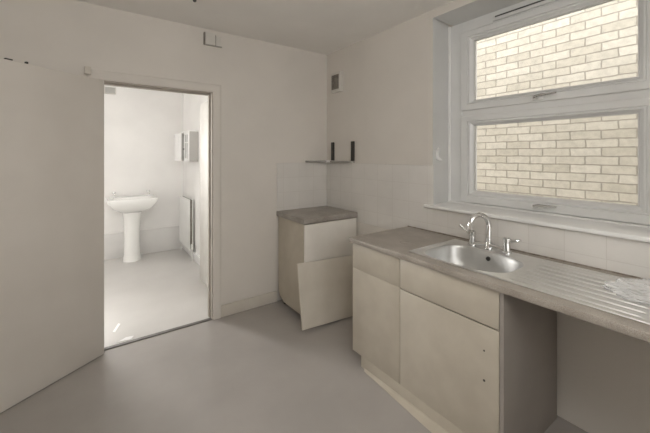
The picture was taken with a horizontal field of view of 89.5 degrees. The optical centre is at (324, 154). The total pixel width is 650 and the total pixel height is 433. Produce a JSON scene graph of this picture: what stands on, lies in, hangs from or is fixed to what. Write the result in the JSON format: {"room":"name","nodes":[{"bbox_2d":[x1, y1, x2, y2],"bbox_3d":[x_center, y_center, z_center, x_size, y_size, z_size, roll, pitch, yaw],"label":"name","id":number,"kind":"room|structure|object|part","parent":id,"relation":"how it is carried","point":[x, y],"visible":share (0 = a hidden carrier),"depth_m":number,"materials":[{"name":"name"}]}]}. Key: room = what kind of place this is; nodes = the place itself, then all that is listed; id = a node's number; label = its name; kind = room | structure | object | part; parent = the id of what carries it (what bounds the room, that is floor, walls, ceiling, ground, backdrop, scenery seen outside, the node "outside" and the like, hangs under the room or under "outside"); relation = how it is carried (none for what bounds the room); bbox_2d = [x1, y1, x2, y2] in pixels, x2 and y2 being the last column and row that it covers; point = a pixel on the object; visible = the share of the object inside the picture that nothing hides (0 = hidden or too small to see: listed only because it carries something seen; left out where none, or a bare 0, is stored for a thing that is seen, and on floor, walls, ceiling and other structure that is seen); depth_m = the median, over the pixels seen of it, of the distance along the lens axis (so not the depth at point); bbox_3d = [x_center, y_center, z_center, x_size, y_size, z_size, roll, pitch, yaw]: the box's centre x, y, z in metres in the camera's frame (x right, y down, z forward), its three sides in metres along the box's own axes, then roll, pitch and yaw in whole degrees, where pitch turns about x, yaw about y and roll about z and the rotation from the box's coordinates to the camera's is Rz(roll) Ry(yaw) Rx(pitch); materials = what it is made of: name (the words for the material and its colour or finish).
{"room":"kitchen","nodes":[
{"label":"kitchen","id":0,"kind":"room"},
{"bbox_2d":[104,85,182,234],"bbox_3d":[-3.403,0.174,4.415,3.165,2.552,0.200,0,0,-35],"label":"wall","id":1,"kind":"structure","parent":0,"point":[141,126],"depth_m":4.82,"materials":[{"name":"white paint"}]},
{"bbox_2d":[104,86,115,94],"bbox_3d":[-2.991,-0.897,4.564,0.140,0.095,0.034,0,0,-35],"label":"air vent","id":2,"kind":"object","parent":1,"relation":"in","point":[107,90],"visible":0.98,"depth_m":4.55,"materials":[{"name":"plastic"}]},
{"bbox_2d":[104,226,182,259],"bbox_3d":[-3.304,1.275,4.344,2.685,0.350,0.030,0,0,-35],"label":"trim","id":3,"kind":"structure","parent":1,"relation":"attached to","point":[167,238],"depth_m":4.83,"materials":[{"name":"white paint"}]},
{"bbox_2d":[0,0,326,304],"bbox_3d":[-1.268,0.174,2.737,3.803,2.552,0.060,0,0,-35],"label":"wall","id":4,"kind":"structure","parent":0,"point":[274,96],"depth_m":3.01,"materials":[{"name":"paint"}]},
{"bbox_2d":[0,58,103,412],"bbox_3d":[-1.759,0.443,2.040,0.045,2.002,0.771,0,0,21],"label":"door","id":5,"kind":"structure","parent":4,"relation":"in","point":[52,121],"depth_m":2.05,"materials":[{"name":"paint"}]},
{"bbox_2d":[84,66,90,74],"bbox_3d":[-1.702,-0.607,2.353,0.040,0.053,0.027,0,0,-35],"label":"block","id":6,"kind":"object","parent":4,"relation":"attached to","point":[87,70],"visible":1,"depth_m":2.34,"materials":[{"name":"paint"}]},
{"bbox_2d":[86,69,220,319],"bbox_3d":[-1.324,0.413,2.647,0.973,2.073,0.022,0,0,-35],"label":"trim","id":7,"kind":"structure","parent":4,"relation":"attached to","point":[97,74],"depth_m":2.89,"materials":[{"name":"paint"}]},
{"bbox_2d":[203,32,221,47],"bbox_3d":[-0.984,-1.012,2.884,0.155,0.107,0.030,0,0,-35],"label":"box","id":8,"kind":"object","parent":4,"relation":"attached to","point":[209,39],"visible":1,"depth_m":2.87,"materials":[{"name":"plastic"}]},
{"bbox_3d":[-1.005,-1.015,2.869,0.085,0.100,0.030,0,0,-35],"label":"casing","id":9,"kind":"part","parent":8,"relation":"part of","materials":[{"name":"plastic"}]},
{"bbox_2d":[221,291,276,316],"bbox_3d":[-0.703,1.397,3.090,0.562,0.105,0.020,0,0,-35],"label":"baseboard","id":10,"kind":"structure","parent":4,"relation":"attached to","point":[271,297],"depth_m":3.07,"materials":[{"name":"paint"}]},
{"bbox_2d":[277,162,326,219],"bbox_3d":[-0.230,0.365,3.433,0.608,0.570,0.008,0,0,-35],"label":"tile backsplash","id":11,"kind":"structure","parent":4,"relation":"attached to","point":[299,185],"depth_m":3.42,"materials":[{"name":"white tile"}]},
{"bbox_2d":[183,93,207,255],"bbox_3d":[-1.438,0.174,4.208,0.200,2.552,2.414,0,0,-35],"label":"wall","id":12,"kind":"structure","parent":0,"point":[191,102],"depth_m":4.57,"materials":[{"name":"white paint"}]},
{"bbox_2d":[179,195,192,260],"bbox_3d":[-1.997,1.031,4.745,0.085,0.838,0.685,0,0,-35],"label":"radiator","id":13,"kind":"object","parent":12,"relation":"attached to","point":[185,203],"visible":1,"depth_m":4.59,"materials":[{"name":"white metal"}]},
{"bbox_3d":[-2.029,0.970,4.734,0.021,0.716,0.590,0,0,-35],"label":"panel","id":14,"kind":"part","parent":13,"relation":"part of","materials":[{"name":"white metal"}]},
{"bbox_3d":[-1.991,0.970,4.762,0.013,0.716,0.590,0,0,-35],"label":"panel","id":15,"kind":"part","parent":13,"relation":"part of","materials":[{"name":"white metal"}]},
{"bbox_2d":[175,130,197,161],"bbox_3d":[-1.972,-0.121,4.650,0.158,0.416,0.732,0,0,-35],"label":"upper cabinet","id":16,"kind":"object","parent":12,"relation":"attached to","point":[186,142],"visible":1,"depth_m":4.40,"materials":[{"name":"paint"}]},
{"bbox_3d":[-2.156,-0.114,4.824,0.166,0.322,0.004,0,0,44],"label":"pane","id":17,"kind":"part","parent":16,"relation":"part of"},
{"bbox_3d":[-2.156,-0.114,4.824,0.236,0.402,0.016,0,0,44],"label":"door","id":18,"kind":"part","parent":16,"relation":"part of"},
{"bbox_3d":[-1.868,-0.114,4.431,0.016,0.402,0.236,0,0,-35],"label":"door","id":19,"kind":"part","parent":16,"relation":"part of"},
{"bbox_3d":[-1.868,-0.114,4.431,0.004,0.322,0.166,0,0,-35],"label":"pane","id":20,"kind":"part","parent":16,"relation":"part of","materials":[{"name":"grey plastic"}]},
{"bbox_2d":[183,246,199,265],"bbox_3d":[-1.518,1.395,4.133,0.018,0.110,2.384,0,0,-35],"label":"baseboard","id":21,"kind":"structure","parent":12,"relation":"attached to","point":[196,257],"depth_m":4.50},
{"bbox_2d":[200,101,207,286],"bbox_3d":[-1.231,0.427,3.554,0.049,2.034,0.750,0,0,-35],"label":"door","id":22,"kind":"structure","parent":12,"relation":"in","point":[203,107],"depth_m":3.68,"materials":[{"name":"wood"}]},
{"bbox_2d":[76,0,454,54],"bbox_3d":[0.132,-1.177,0.766,3.803,0.150,4.896,0,0,-35],"label":"ceiling","id":23,"kind":"structure","parent":0,"point":[325,27],"depth_m":2.61,"materials":[{"name":"paint"}]},
{"bbox_2d":[0,248,587,432],"bbox_3d":[-0.826,1.510,1.726,4.253,0.120,7.570,0,0,-35],"label":"floor","id":24,"kind":"structure","parent":0,"point":[255,370],"depth_m":2.15,"materials":[{"name":"grey plastic"}]},
{"bbox_2d":[118,336,132,341],"bbox_3d":[-1.570,1.448,2.584,0.106,0.002,0.050,0,0,-26],"label":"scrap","id":25,"kind":"object","parent":24,"relation":"on","point":[129,337],"visible":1,"depth_m":2.59,"materials":[{"name":"white paper"}]},
{"bbox_2d":[107,190,157,261],"bbox_3d":[-2.651,0.977,4.518,0.580,0.947,0.438,0,0,-35],"label":"basin","id":26,"kind":"object","parent":24,"relation":"on","point":[131,208],"visible":1,"depth_m":4.44,"materials":[{"name":"white ceramic"}]},
{"bbox_3d":[-2.651,0.688,4.518,0.580,0.205,0.438,0,0,-35],"label":"bowl","id":27,"kind":"part","parent":26,"relation":"part of","materials":[{"name":"white ceramic"}]},
{"bbox_2d":[104,318,211,350],"bbox_3d":[-1.337,1.447,2.665,0.817,0.006,0.038,0,0,-35],"label":"trim","id":28,"kind":"structure","parent":24,"relation":"on","point":[207,319],"depth_m":2.64,"materials":[{"name":"metal"}]},
{"bbox_2d":[278,216,355,314],"bbox_3d":[-0.076,1.028,3.209,0.593,0.845,0.489,0,0,-35],"label":"base cabinet","id":29,"kind":"object","parent":24,"relation":"on","point":[298,243],"visible":0.53,"depth_m":3.02,"materials":[{"name":"beige laminate"}]},
{"bbox_3d":[-0.316,1.008,3.051,0.018,0.805,0.470,0,0,-35],"label":"panel","id":30,"kind":"part","parent":29,"relation":"part of","materials":[{"name":"beige laminate"}]},
{"bbox_2d":[276,206,357,224],"bbox_3d":[-0.082,0.579,3.216,0.617,0.048,0.515,0,0,-35],"label":"countertop","id":31,"kind":"structure","parent":29,"relation":"on","point":[304,216],"depth_m":3.11,"materials":[{"name":"grey laminate"}]},
{"bbox_2d":[297,255,352,329],"bbox_3d":[0.043,1.186,2.888,0.641,0.534,0.144,0,0,-35],"label":"door","id":32,"kind":"structure","parent":29,"relation":"attached to","point":[325,286],"depth_m":2.85,"materials":[{"name":"laminate"}]},
{"bbox_3d":[0.061,0.830,3.018,0.586,0.441,0.018,0,0,-35],"label":"drawer","id":33,"kind":"part","parent":29,"relation":"part of","materials":[{"name":"white laminate"}]},
{"bbox_2d":[353,243,556,432],"bbox_3d":[0.705,1.033,2.042,0.665,0.834,1.044,0,0,-35],"label":"sink base","id":34,"kind":"object","parent":24,"relation":"on","point":[460,356],"visible":0.84,"depth_m":1.72,"materials":[{"name":"beige laminate"}]},
{"bbox_3d":[0.329,0.706,2.148,0.018,0.178,0.434,0,0,-35],"label":"drawer","id":35,"kind":"part","parent":34,"relation":"part of","materials":[{"name":"beige laminate"}]},
{"bbox_3d":[0.329,1.086,2.148,0.018,0.579,0.434,0,0,-35],"label":"door","id":36,"kind":"part","parent":34,"relation":"part of","materials":[{"name":"beige laminate"}]},
{"bbox_3d":[0.626,0.706,1.730,0.018,0.179,0.585,0,0,-35],"label":"drawer","id":37,"kind":"part","parent":34,"relation":"part of","materials":[{"name":"beige laminate"}]},
{"bbox_3d":[0.626,1.089,1.730,0.018,0.572,0.585,0,0,-35],"label":"door","id":38,"kind":"part","parent":34,"relation":"part of","materials":[{"name":"beige laminate"}]},
{"bbox_2d":[349,226,649,342],"bbox_3d":[1.073,0.595,1.585,0.623,0.038,2.242,0,0,-35],"label":"countertop","id":39,"kind":"structure","parent":34,"relation":"on","point":[397,242],"depth_m":1.60,"materials":[{"name":"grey laminate"}]},
{"bbox_2d":[460,212,521,253],"bbox_3d":[0.961,0.464,1.984,0.162,0.228,0.381,0,0,-35],"label":"mixer tap","id":40,"kind":"object","parent":39,"relation":"on","point":[506,249],"visible":1,"depth_m":2.00,"materials":[{"name":"silver metal"}]},
{"bbox_3d":[0.942,0.438,2.002,0.163,0.175,0.033,0,0,-12],"label":"spout","id":41,"kind":"part","parent":40,"relation":"part of","materials":[{"name":"silver metal"}]},
{"bbox_3d":[1.089,0.493,1.893,0.020,0.033,0.084,0,0,-30],"label":"lever","id":42,"kind":"part","parent":40,"relation":"part of","materials":[{"name":"silver metal"}]},
{"bbox_2d":[409,239,649,324],"bbox_3d":[1.019,0.654,1.668,0.487,0.156,1.110,0,0,-35],"label":"sink","id":43,"kind":"object","parent":39,"relation":"in","point":[624,297],"visible":0.86,"depth_m":1.55,"materials":[{"name":"silver metal"}]},
{"bbox_3d":[1.034,1.033,1.646,0.587,0.834,0.018,0,0,-35],"label":"panel","id":44,"kind":"part","parent":34,"relation":"part of","materials":[{"name":"beige wood"}]},
{"bbox_2d":[327,0,649,432],"bbox_3d":[1.561,0.174,1.744,0.340,2.552,4.836,0,0,-35],"label":"wall","id":45,"kind":"structure","parent":0,"point":[603,374],"depth_m":2.61,"materials":[{"name":"paint"}]},
{"bbox_2d":[305,141,354,162],"bbox_3d":[0.043,-0.028,3.343,0.282,0.215,0.469,0,0,-35],"label":"corner shelf","id":46,"kind":"object","parent":45,"relation":"attached to","point":[352,142],"visible":1,"depth_m":3.35,"materials":[{"name":"plastic"}]},
{"bbox_2d":[331,71,342,93],"bbox_3d":[0.124,-0.760,3.428,0.052,0.210,0.160,0,0,-35],"label":"air vent","id":47,"kind":"object","parent":45,"relation":"in","point":[336,77],"visible":1,"depth_m":3.39,"materials":[{"name":"plastic"}]},
{"bbox_2d":[331,74,338,89],"bbox_3d":[0.104,-0.760,3.417,0.007,0.150,0.120,0,0,-35],"label":"grille","id":48,"kind":"object","parent":47,"relation":"attached to","point":[334,77],"depth_m":3.42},
{"bbox_2d":[327,162,649,278],"bbox_3d":[0.939,0.365,2.320,0.008,0.570,3.176,0,0,-35],"label":"tile backsplash","id":49,"kind":"structure","parent":45,"relation":"attached to","point":[386,196],"depth_m":2.49,"materials":[{"name":"white tile"}]},
{"bbox_2d":[424,0,649,242],"bbox_3d":[1.312,-0.330,2.061,0.371,1.463,1.400,0,0,-35],"label":"window","id":50,"kind":"structure","parent":45,"relation":"in","point":[455,112],"depth_m":2.23,"materials":[{"name":"white plastic"}]},
{"bbox_2d":[436,148,441,160],"bbox_3d":[0.871,-0.006,2.529,0.054,0.103,0.052,0,0,-35],"label":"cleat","id":51,"kind":"object","parent":50,"relation":"attached to","point":[438,149],"visible":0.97,"depth_m":2.52,"materials":[{"name":"white metal"}]},
{"bbox_2d":[493,0,556,20],"bbox_3d":[1.417,-0.985,2.101,0.017,0.034,0.685,0,0,-35],"label":"vent","id":52,"kind":"object","parent":50,"relation":"attached to","point":[533,5],"depth_m":2.22,"materials":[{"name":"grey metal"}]},
{"bbox_3d":[1.284,0.390,2.041,0.302,0.024,1.400,0,0,-35],"label":"sill","id":53,"kind":"part","parent":50,"relation":"part of","materials":[{"name":"paint"}]},
{"bbox_3d":[1.392,-0.376,2.075,0.039,0.030,0.135,0,0,-35],"label":"lever","id":54,"kind":"part","parent":50,"relation":"part of","materials":[{"name":"silver metal"}]},
{"bbox_3d":[1.392,0.329,2.075,0.039,0.030,0.135,0,0,-35],"label":"lever","id":55,"kind":"part","parent":50,"relation":"part of","materials":[{"name":"silver metal"}]},
{"bbox_3d":[1.419,-0.650,2.140,0.066,0.610,1.127,0,0,-35],"label":"sash","id":56,"kind":"part","parent":50,"relation":"part of","materials":[{"name":"white plastic"}]},
{"bbox_3d":[1.419,0.032,2.140,0.066,0.668,1.127,0,0,-35],"label":"sash","id":57,"kind":"part","parent":50,"relation":"part of","materials":[{"name":"white plastic"}]},
{"label":"outside","id":58,"kind":"structure","parent":0,"visible":0},
{"bbox_3d":[1.440,1.900,3.170,1.100,0.100,11.500,0,0,-35],"label":"ground","id":59,"kind":"structure","parent":58,"visible":0},
{"bbox_2d":[477,0,637,204],"bbox_3d":[1.987,0.075,3.558,0.240,3.550,11.500,0,0,-35],"label":"wall","id":60,"kind":"structure","parent":59,"relation":"on","point":[595,159],"depth_m":3.03,"materials":[{"name":"yellow brick"}]}
]}

